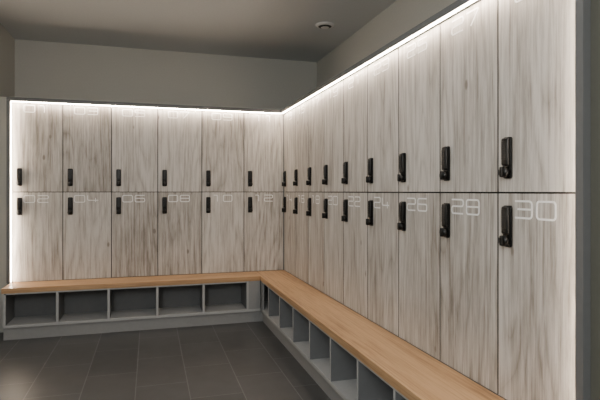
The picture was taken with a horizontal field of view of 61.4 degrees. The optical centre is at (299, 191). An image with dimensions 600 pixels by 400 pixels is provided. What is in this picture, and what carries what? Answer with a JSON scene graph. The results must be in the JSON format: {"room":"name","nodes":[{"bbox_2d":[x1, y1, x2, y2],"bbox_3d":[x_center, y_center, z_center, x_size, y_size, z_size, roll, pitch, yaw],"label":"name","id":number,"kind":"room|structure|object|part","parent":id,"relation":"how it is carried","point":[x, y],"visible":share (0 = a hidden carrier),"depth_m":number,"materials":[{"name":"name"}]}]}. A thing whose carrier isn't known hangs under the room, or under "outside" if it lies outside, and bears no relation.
{"room":"changing room","nodes":[
{"label":"changing room","id":0,"kind":"room"},
{"bbox_2d":[0,23,14,96],"bbox_3d":[-1.852,-0.138,1.230,0.100,3.155,8.575,0,0,-17],"label":"wall","id":1,"kind":"structure","parent":0,"point":[7,42],"depth_m":5.09,"materials":[{"name":"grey paint"}]},
{"bbox_2d":[0,97,7,332],"bbox_3d":[-2.829,0.219,4.817,0.070,2.242,0.030,0,0,-17],"label":"trim","id":2,"kind":"structure","parent":1,"relation":"attached to","point":[3,283],"depth_m":4.80,"materials":[{"name":"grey paint"}]},
{"bbox_2d":[0,321,330,399],"bbox_3d":[-0.187,1.390,1.724,3.375,0.100,8.575,0,0,-17],"label":"floor","id":3,"kind":"structure","parent":0,"point":[234,361],"depth_m":3.87,"materials":[{"name":"grey tile"}]},
{"bbox_2d":[1,270,272,340],"bbox_3d":[-1.514,1.105,5.309,2.729,0.470,0.876,0,0,-17],"label":"bench","id":4,"kind":"object","parent":3,"relation":"on","point":[48,308],"visible":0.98,"depth_m":4.97,"materials":[{"name":"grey wood"}]},
{"bbox_2d":[12,192,62,281],"bbox_3d":[-2.615,0.438,5.135,0.448,0.865,0.583,0,0,-17],"label":"locker","id":5,"kind":"object","parent":4,"relation":"on","point":[37,217],"visible":0.98,"depth_m":4.89,"materials":[{"name":"brown wood"}]},
{"bbox_2d":[12,102,62,191],"bbox_3d":[-2.615,-0.427,5.135,0.448,0.865,0.583,0,0,-17],"label":"locker","id":6,"kind":"object","parent":5,"relation":"on","point":[37,128],"visible":0.99,"depth_m":4.89,"materials":[{"name":"brown wood"}]},
{"bbox_2d":[63,192,111,279],"bbox_3d":[-2.185,0.438,5.263,0.448,0.865,0.583,0,0,-17],"label":"locker","id":7,"kind":"object","parent":4,"relation":"on","point":[87,216],"visible":1,"depth_m":5.02,"materials":[{"name":"brown wood"}]},
{"bbox_2d":[63,104,111,191],"bbox_3d":[-2.185,-0.427,5.263,0.448,0.865,0.583,0,0,-17],"label":"locker","id":8,"kind":"object","parent":7,"relation":"on","point":[87,129],"visible":1,"depth_m":5.02,"materials":[{"name":"brown wood"}]},
{"bbox_3d":[-1.587,0.922,4.858,2.204,0.012,0.040,0,0,-17],"label":"rail","id":9,"kind":"part","parent":4,"relation":"part of","materials":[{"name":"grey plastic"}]},
{"bbox_3d":[-1.625,1.128,5.159,2.350,0.424,0.015,0,0,-17],"label":"panel","id":10,"kind":"part","parent":4,"relation":"part of","materials":[{"name":"grey plastic"}]},
{"bbox_3d":[-1.584,0.892,5.006,2.361,0.045,0.335,0,0,-17],"label":"seat","id":11,"kind":"part","parent":4,"relation":"part of","materials":[{"name":"brown wood"}]},
{"bbox_3d":[-1.578,1.215,5.001,2.350,0.026,0.310,0,0,-17],"label":"panel","id":12,"kind":"part","parent":4,"relation":"part of","materials":[{"name":"grey plastic"}]},
{"bbox_2d":[112,192,157,276],"bbox_3d":[-1.755,0.438,5.391,0.448,0.865,0.583,0,0,-17],"label":"locker","id":13,"kind":"object","parent":4,"relation":"on","point":[134,214],"visible":0.99,"depth_m":5.15,"materials":[{"name":"brown wood"}]},
{"bbox_2d":[112,107,157,191],"bbox_3d":[-1.755,-0.427,5.391,0.448,0.865,0.583,0,0,-17],"label":"locker","id":14,"kind":"object","parent":13,"relation":"on","point":[134,130],"visible":1,"depth_m":5.15,"materials":[{"name":"brown wood"}]},
{"bbox_2d":[158,192,201,274],"bbox_3d":[-1.324,0.438,5.518,0.448,0.865,0.583,0,0,-17],"label":"locker","id":15,"kind":"object","parent":4,"relation":"on","point":[179,213],"visible":1,"depth_m":5.28,"materials":[{"name":"brown wood"}]},
{"bbox_2d":[158,109,201,191],"bbox_3d":[-1.324,-0.427,5.518,0.448,0.865,0.583,0,0,-17],"label":"locker","id":16,"kind":"object","parent":15,"relation":"on","point":[179,131],"visible":0.98,"depth_m":5.28,"materials":[{"name":"brown wood"}]},
{"bbox_2d":[202,192,243,272],"bbox_3d":[-0.894,0.438,5.646,0.448,0.865,0.583,0,0,-17],"label":"locker","id":17,"kind":"object","parent":4,"relation":"on","point":[222,212],"visible":0.98,"depth_m":5.41,"materials":[{"name":"brown wood"}]},
{"bbox_2d":[202,111,243,191],"bbox_3d":[-0.894,-0.427,5.646,0.448,0.865,0.583,0,0,-17],"label":"locker","id":18,"kind":"object","parent":17,"relation":"on","point":[222,132],"visible":0.99,"depth_m":5.41,"materials":[{"name":"brown wood"}]},
{"bbox_3d":[-0.469,1.059,5.179,0.122,0.286,0.020,0,0,-17],"label":"filler panel","id":19,"kind":"part","parent":4,"relation":"part of","materials":[{"name":"grey wood"}]},
{"bbox_2d":[244,192,282,270],"bbox_3d":[-0.464,0.438,5.774,0.448,0.865,0.583,0,0,-17],"label":"locker","id":20,"kind":"object","parent":4,"relation":"on","point":[263,214],"visible":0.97,"depth_m":5.53,"materials":[{"name":"brown wood"}]},
{"bbox_2d":[244,112,283,191],"bbox_3d":[-0.464,-0.427,5.774,0.448,0.865,0.583,0,0,-17],"label":"locker","id":21,"kind":"object","parent":20,"relation":"on","point":[263,132],"visible":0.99,"depth_m":5.53,"materials":[{"name":"brown wood"}]},
{"bbox_2d":[254,270,506,399],"bbox_3d":[0.500,1.105,3.676,0.876,0.470,4.075,0,0,-17],"label":"bench","id":22,"kind":"object","parent":3,"relation":"on","point":[350,356],"visible":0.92,"depth_m":3.19,"materials":[{"name":"brown wood"}]},
{"bbox_3d":[-0.383,1.059,5.166,0.020,0.286,0.055,0,0,-17],"label":"filler panel","id":23,"kind":"part","parent":22,"relation":"part of","materials":[{"name":"grey wood"}]},
{"bbox_2d":[282,192,294,275],"bbox_3d":[0.125,0.438,5.455,0.583,0.865,0.448,0,0,-17],"label":"locker","id":24,"kind":"object","parent":22,"relation":"on","point":[288,199],"visible":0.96,"depth_m":5.38,"materials":[{"name":"brown wood"}]},
{"bbox_2d":[282,108,294,191],"bbox_3d":[0.125,-0.427,5.455,0.583,0.865,0.448,0,0,-17],"label":"locker","id":25,"kind":"object","parent":24,"relation":"on","point":[289,117],"visible":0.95,"depth_m":5.38,"materials":[{"name":"brown wood"}]},
{"bbox_2d":[6,0,590,399],"bbox_3d":[-0.723,-0.015,3.594,3.268,1.767,4.615,0,0,-17],"label":"surround","id":26,"kind":"object","parent":22,"relation":"on","point":[582,7],"visible":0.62,"depth_m":1.70,"materials":[{"name":"white"}]},
{"bbox_3d":[-2.847,0.004,5.066,0.034,1.729,0.582,0,0,-17],"label":"panel","id":27,"kind":"part","parent":26,"relation":"part of","materials":[{"name":"white"}]},
{"bbox_3d":[-1.297,-0.879,5.527,3.268,0.038,0.582,0,0,-17],"label":"panel","id":28,"kind":"part","parent":26,"relation":"part of","materials":[{"name":"white"}]},
{"bbox_3d":[-0.181,0.009,5.593,0.009,1.721,0.009,0,0,-17],"label":"corner trim","id":29,"kind":"part","parent":26,"relation":"part of","materials":[{"name":"grey wood"}]},
{"bbox_3d":[0.647,-0.879,3.698,0.582,0.038,4.033,0,0,-17],"label":"panel","id":30,"kind":"part","parent":26,"relation":"part of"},
{"bbox_3d":[1.217,0.004,1.781,0.582,1.729,0.034,0,0,-17],"label":"panel","id":31,"kind":"part","parent":26,"relation":"part of","materials":[{"name":"grey"}]},
{"bbox_2d":[293,192,307,282],"bbox_3d":[0.253,0.438,5.025,0.583,0.865,0.448,0,0,-17],"label":"locker","id":32,"kind":"object","parent":22,"relation":"on","point":[300,200],"visible":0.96,"depth_m":4.95,"materials":[{"name":"brown wood"}]},
{"bbox_2d":[293,101,307,191],"bbox_3d":[0.253,-0.427,5.025,0.583,0.865,0.448,0,0,-17],"label":"locker","id":33,"kind":"object","parent":32,"relation":"on","point":[301,111],"visible":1,"depth_m":4.95,"materials":[{"name":"brown wood"}]},
{"bbox_3d":[0.235,1.215,3.596,0.310,0.026,4.073,0,0,-17],"label":"panel","id":34,"kind":"part","parent":22,"relation":"part of","materials":[{"name":"grey plastic"}]},
{"bbox_2d":[306,192,323,292],"bbox_3d":[0.380,0.438,4.595,0.583,0.865,0.448,0,0,-17],"label":"locker","id":35,"kind":"object","parent":22,"relation":"on","point":[315,199],"visible":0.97,"depth_m":4.53,"materials":[{"name":"brown wood"}]},
{"bbox_2d":[306,91,323,191],"bbox_3d":[0.380,-0.427,4.595,0.583,0.865,0.448,0,0,-17],"label":"locker","id":36,"kind":"object","parent":35,"relation":"on","point":[315,104],"visible":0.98,"depth_m":4.53,"materials":[{"name":"brown wood"}]},
{"bbox_2d":[322,192,345,303],"bbox_3d":[0.508,0.438,4.164,0.583,0.865,0.448,0,0,-17],"label":"locker","id":37,"kind":"object","parent":22,"relation":"on","point":[333,201],"visible":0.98,"depth_m":4.07,"materials":[{"name":"brown wood"}]},
{"bbox_2d":[322,80,343,191],"bbox_3d":[0.508,-0.427,4.164,0.583,0.865,0.448,0,0,-17],"label":"locker","id":38,"kind":"object","parent":37,"relation":"on","point":[333,96],"visible":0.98,"depth_m":4.07,"materials":[{"name":"brown wood"}]},
{"bbox_3d":[0.157,0.922,3.385,0.040,0.012,3.666,0,0,-17],"label":"rail","id":39,"kind":"part","parent":22,"relation":"part of","materials":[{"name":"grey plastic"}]},
{"bbox_2d":[341,192,370,317],"bbox_3d":[0.636,0.438,3.734,0.583,0.865,0.448,0,0,-17],"label":"locker","id":40,"kind":"object","parent":22,"relation":"on","point":[355,214],"visible":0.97,"depth_m":3.63,"materials":[{"name":"brown wood"}]},
{"bbox_2d":[341,66,367,191],"bbox_3d":[0.636,-0.427,3.734,0.583,0.865,0.448,0,0,-17],"label":"locker","id":41,"kind":"object","parent":40,"relation":"on","point":[355,172],"visible":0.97,"depth_m":3.63,"materials":[{"name":"brown wood"}]},
{"bbox_3d":[0.329,-0.080,3.806,0.035,0.044,0.044,0,0,-17],"label":"lock handle","id":42,"kind":"part","parent":41,"relation":"part of","materials":[{"name":"black plastic"}]},
{"bbox_2d":[366,192,401,335],"bbox_3d":[0.764,0.438,3.303,0.583,0.865,0.448,0,0,-17],"label":"locker","id":43,"kind":"object","parent":22,"relation":"on","point":[382,207],"visible":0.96,"depth_m":3.20,"materials":[{"name":"brown wood"}]},
{"bbox_3d":[0.457,0.203,3.375,0.035,0.044,0.044,0,0,-17],"label":"lock handle","id":44,"kind":"part","parent":43,"relation":"part of","materials":[{"name":"black plastic"}]},
{"bbox_2d":[366,48,398,191],"bbox_3d":[0.764,-0.427,3.303,0.583,0.865,0.448,0,0,-17],"label":"locker","id":45,"kind":"object","parent":43,"relation":"on","point":[383,74],"visible":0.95,"depth_m":3.20,"materials":[{"name":"brown wood"}]},
{"bbox_3d":[0.457,-0.080,3.375,0.035,0.044,0.044,0,0,-17],"label":"lock handle","id":46,"kind":"part","parent":45,"relation":"part of","materials":[{"name":"black plastic"}]},
{"bbox_2d":[397,192,443,359],"bbox_3d":[0.892,0.438,2.873,0.583,0.865,0.448,0,0,-17],"label":"locker","id":47,"kind":"object","parent":22,"relation":"on","point":[419,225],"visible":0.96,"depth_m":2.79,"materials":[{"name":"brown wood"}]},
{"bbox_3d":[0.585,0.203,2.945,0.035,0.044,0.044,0,0,-17],"label":"lock handle","id":48,"kind":"part","parent":47,"relation":"part of","materials":[{"name":"black plastic"}]},
{"bbox_2d":[397,25,440,191],"bbox_3d":[0.892,-0.427,2.873,0.583,0.865,0.448,0,0,-17],"label":"locker","id":49,"kind":"object","parent":47,"relation":"on","point":[420,58],"visible":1,"depth_m":2.79,"materials":[{"name":"brown wood"}]},
{"bbox_3d":[0.585,-0.080,2.945,0.035,0.044,0.044,0,0,-17],"label":"lock handle","id":50,"kind":"part","parent":49,"relation":"part of","materials":[{"name":"black plastic"}]},
{"bbox_2d":[439,192,498,393],"bbox_3d":[1.020,0.438,2.443,0.583,0.865,0.448,0,0,-17],"label":"locker","id":51,"kind":"object","parent":22,"relation":"on","point":[469,230],"visible":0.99,"depth_m":2.33,"materials":[{"name":"brown wood"}]},
{"bbox_3d":[0.713,0.203,2.515,0.035,0.044,0.044,0,0,-17],"label":"lock handle","id":52,"kind":"part","parent":51,"relation":"part of","materials":[{"name":"black plastic"}]},
{"bbox_2d":[439,0,501,192],"bbox_3d":[1.020,-0.427,2.443,0.583,0.865,0.448,0,0,-17],"label":"locker","id":53,"kind":"object","parent":51,"relation":"on","point":[470,38],"visible":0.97,"depth_m":2.33,"materials":[{"name":"brown wood"}]},
{"bbox_3d":[0.713,-0.080,2.515,0.035,0.044,0.044,0,0,-17],"label":"lock handle","id":54,"kind":"part","parent":53,"relation":"part of","materials":[{"name":"black plastic"}]},
{"bbox_2d":[498,193,574,399],"bbox_3d":[1.148,0.438,2.012,0.583,0.865,0.448,0,0,-17],"label":"locker","id":55,"kind":"object","parent":22,"relation":"on","point":[536,240],"visible":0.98,"depth_m":1.94,"materials":[{"name":"brown wood"}]},
{"bbox_3d":[0.840,0.203,2.084,0.035,0.044,0.044,0,0,-17],"label":"lock handle","id":56,"kind":"part","parent":55,"relation":"part of","materials":[{"name":"black plastic"}]},
{"bbox_2d":[498,0,574,192],"bbox_3d":[1.148,-0.427,2.012,0.583,0.865,0.448,0,0,-17],"label":"locker","id":57,"kind":"object","parent":55,"relation":"on","point":[537,37],"visible":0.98,"depth_m":1.94,"materials":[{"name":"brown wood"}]},
{"bbox_3d":[0.840,-0.080,2.084,0.035,0.044,0.044,0,0,-17],"label":"lock handle","id":58,"kind":"part","parent":57,"relation":"part of","materials":[{"name":"black plastic"}]},
{"bbox_2d":[15,39,316,109],"bbox_3d":[-1.422,-0.138,5.882,3.575,3.155,0.100,0,0,-17],"label":"wall","id":59,"kind":"structure","parent":0,"point":[46,70],"depth_m":5.76,"materials":[{"name":"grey paint"}]},
{"bbox_2d":[0,0,396,61],"bbox_3d":[-0.187,-1.665,1.724,3.375,0.100,8.575,0,0,-17],"label":"ceiling","id":60,"kind":"structure","parent":0,"point":[269,29],"depth_m":4.88,"materials":[{"name":"grey paint"}]},
{"bbox_2d":[316,22,333,28],"bbox_3d":[0.242,-1.600,4.894,0.184,0.030,0.184,0,0,-17],"label":"smoke detector","id":61,"kind":"object","parent":60,"relation":"attached to","point":[322,25],"visible":1,"depth_m":4.86,"materials":[{"name":"white plastic"}]},
{"bbox_2d":[317,0,456,86],"bbox_3d":[1.479,-0.138,2.219,0.100,3.155,8.575,0,0,-17],"label":"wall","id":62,"kind":"structure","parent":0,"point":[401,16],"depth_m":4.62,"materials":[{"name":"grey paint"}]},
{"bbox_2d":[591,0,599,399],"bbox_3d":[1.812,-0.138,-0.108,0.587,2.955,3.923,0,0,-17],"label":"wall pier","id":63,"kind":"object","parent":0,"point":[595,4],"depth_m":1.67,"materials":[{"name":"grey paint"}]}
]}

